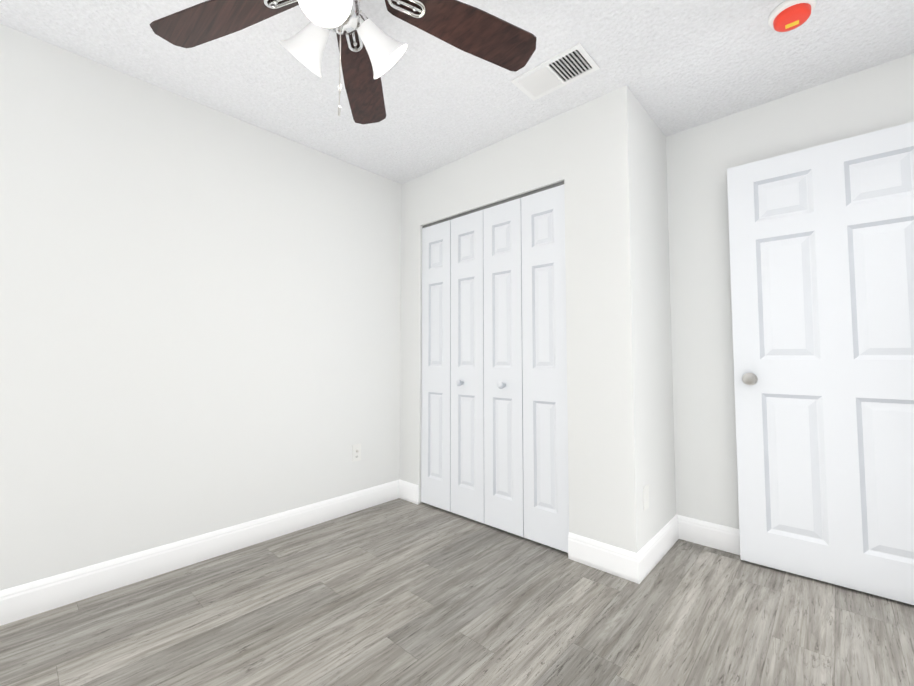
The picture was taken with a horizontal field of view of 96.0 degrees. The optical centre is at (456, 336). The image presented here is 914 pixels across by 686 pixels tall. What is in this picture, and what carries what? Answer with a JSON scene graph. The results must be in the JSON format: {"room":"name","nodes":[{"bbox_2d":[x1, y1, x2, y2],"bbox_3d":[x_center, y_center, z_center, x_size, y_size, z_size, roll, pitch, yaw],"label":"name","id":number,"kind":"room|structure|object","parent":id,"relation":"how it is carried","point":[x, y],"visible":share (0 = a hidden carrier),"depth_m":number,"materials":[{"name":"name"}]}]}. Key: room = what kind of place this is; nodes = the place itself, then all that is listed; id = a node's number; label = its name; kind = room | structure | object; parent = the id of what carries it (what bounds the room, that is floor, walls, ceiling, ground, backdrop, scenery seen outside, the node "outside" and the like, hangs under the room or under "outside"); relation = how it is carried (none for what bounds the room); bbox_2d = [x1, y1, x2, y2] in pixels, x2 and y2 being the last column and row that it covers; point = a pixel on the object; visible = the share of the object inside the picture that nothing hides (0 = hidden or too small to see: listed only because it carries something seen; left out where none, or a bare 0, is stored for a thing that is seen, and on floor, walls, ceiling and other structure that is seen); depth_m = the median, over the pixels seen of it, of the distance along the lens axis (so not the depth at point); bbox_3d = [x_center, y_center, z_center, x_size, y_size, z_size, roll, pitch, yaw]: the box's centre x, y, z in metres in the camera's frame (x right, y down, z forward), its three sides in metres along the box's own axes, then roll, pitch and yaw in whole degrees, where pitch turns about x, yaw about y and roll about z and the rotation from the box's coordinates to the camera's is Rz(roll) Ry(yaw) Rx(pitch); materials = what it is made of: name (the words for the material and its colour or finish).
{"room":"empty bedroom","nodes":[
{"label":"empty bedroom","id":0,"kind":"room"},
{"bbox_2d":[0,24,401,590],"bbox_3d":[-1.512,-0.048,2.122,0.110,2.440,4.590,-3,-4,43],"label":"wall","id":1,"kind":"structure","parent":0,"point":[200,319],"depth_m":2.09,"materials":[{"name":"white paint"}]},
{"bbox_2d":[0,479,403,625],"bbox_3d":[-1.689,1.089,1.777,0.014,0.133,3.710,-3,-4,43],"label":"baseboard","id":2,"kind":"structure","parent":1,"relation":"attached to","point":[22,601],"depth_m":2.05,"materials":[{"name":"white wood"}]},
{"bbox_2d":[352,444,360,461],"bbox_3d":[-0.695,0.812,2.869,0.021,0.115,0.070,-3,-4,43],"label":"electrical outlet","id":3,"kind":"object","parent":1,"relation":"attached to","point":[356,452],"visible":1,"depth_m":2.87,"materials":[{"name":"white plastic"}]},
{"bbox_2d":[0,498,913,685],"bbox_3d":[1.458,1.208,2.029,4.520,0.080,8.570,-3,-4,43],"label":"floor","id":4,"kind":"structure","parent":0,"point":[399,592],"depth_m":1.65,"materials":[{"name":"laminate"}]},
{"bbox_2d":[0,0,913,183],"bbox_3d":[1.458,-1.308,2.160,4.520,0.080,8.570,-3,-4,43],"label":"ceiling","id":5,"kind":"structure","parent":0,"point":[675,66],"depth_m":1.93,"materials":[{"name":"white paint"}]},
{"bbox_2d":[150,0,535,123],"bbox_3d":[-0.343,-0.976,1.193,1.258,0.685,1.270,-3,-4,43],"label":"ceiling fan","id":6,"kind":"object","parent":5,"relation":"hanging from","point":[371,53],"visible":1,"depth_m":1.35,"materials":[{"name":"brown wood"}]},
{"bbox_2d":[511,42,599,100],"bbox_3d":[0.473,-1.271,1.998,0.365,0.012,0.210,-3,-4,43],"label":"ceiling vent","id":7,"kind":"object","parent":5,"relation":"in","point":[565,67],"visible":1,"depth_m":1.98,"materials":[{"name":"white metal"}]},
{"bbox_2d":[768,0,816,31],"bbox_3d":[1.328,-1.270,1.632,0.150,0.052,0.150,-3,-4,43],"label":"smoke detector","id":8,"kind":"object","parent":5,"relation":"attached to","point":[786,15],"visible":1,"depth_m":1.61,"materials":[{"name":"red plastic"}]},
{"bbox_2d":[400,85,675,552],"bbox_3d":[0.432,-0.010,2.853,1.760,2.440,0.660,-3,-4,43],"label":"wall","id":9,"kind":"structure","parent":0,"point":[604,158],"depth_m":2.20,"materials":[{"name":"white paint"}]},
{"bbox_2d":[422,181,563,228],"bbox_3d":[0.186,-0.848,2.726,1.186,0.019,0.035,-3,-4,43],"label":"track rail","id":10,"kind":"object","parent":9,"relation":"attached to","point":[504,201],"visible":0.43,"depth_m":2.63,"materials":[{"name":"silver metal"}]},
{"bbox_2d":[421,184,568,552],"bbox_3d":[0.165,0.173,2.649,1.178,2.024,0.076,-3,-4,43],"label":"bifold closet doors","id":11,"kind":"structure","parent":9,"relation":"in","point":[494,433],"depth_m":2.57,"materials":[{"name":"white wood"}]},
{"bbox_2d":[568,532,635,582],"bbox_3d":[0.716,1.104,2.076,0.330,0.133,0.014,-3,-4,43],"label":"baseboard","id":12,"kind":"structure","parent":9,"relation":"attached to","point":[617,561],"depth_m":2.06,"materials":[{"name":"white wood"}]},
{"bbox_2d":[643,484,648,510],"bbox_3d":[0.954,0.810,2.072,0.007,0.115,0.070,-3,-4,43],"label":"outlet","id":13,"kind":"object","parent":9,"relation":"attached to","point":[646,497],"visible":1,"depth_m":2.06,"materials":[{"name":"white plastic"}]},
{"bbox_2d":[636,514,679,583],"bbox_3d":[1.074,1.110,2.182,0.014,0.133,0.654,-3,-4,43],"label":"baseboard","id":14,"kind":"structure","parent":9,"relation":"attached to","point":[648,556],"depth_m":2.13,"materials":[{"name":"white wood"}]},
{"bbox_2d":[666,53,913,528],"bbox_3d":[1.165,-0.018,2.703,3.042,2.440,0.110,-3,-4,43],"label":"wall","id":15,"kind":"structure","parent":0,"point":[702,159],"depth_m":2.34,"materials":[{"name":"white paint"}]},
{"bbox_2d":[680,515,739,554],"bbox_3d":[1.730,1.102,2.040,1.172,0.133,0.014,-3,-4,43],"label":"baseboard","id":16,"kind":"structure","parent":15,"relation":"attached to","point":[721,537],"depth_m":2.31,"materials":[{"name":"white wood"}]},
{"bbox_2d":[727,122,913,604],"bbox_3d":[1.802,0.107,1.931,0.840,2.085,0.155,-3,-4,41],"label":"entry door","id":17,"kind":"structure","parent":15,"relation":"in","point":[821,239],"depth_m":1.95,"materials":[{"name":"white wood"}]}
]}

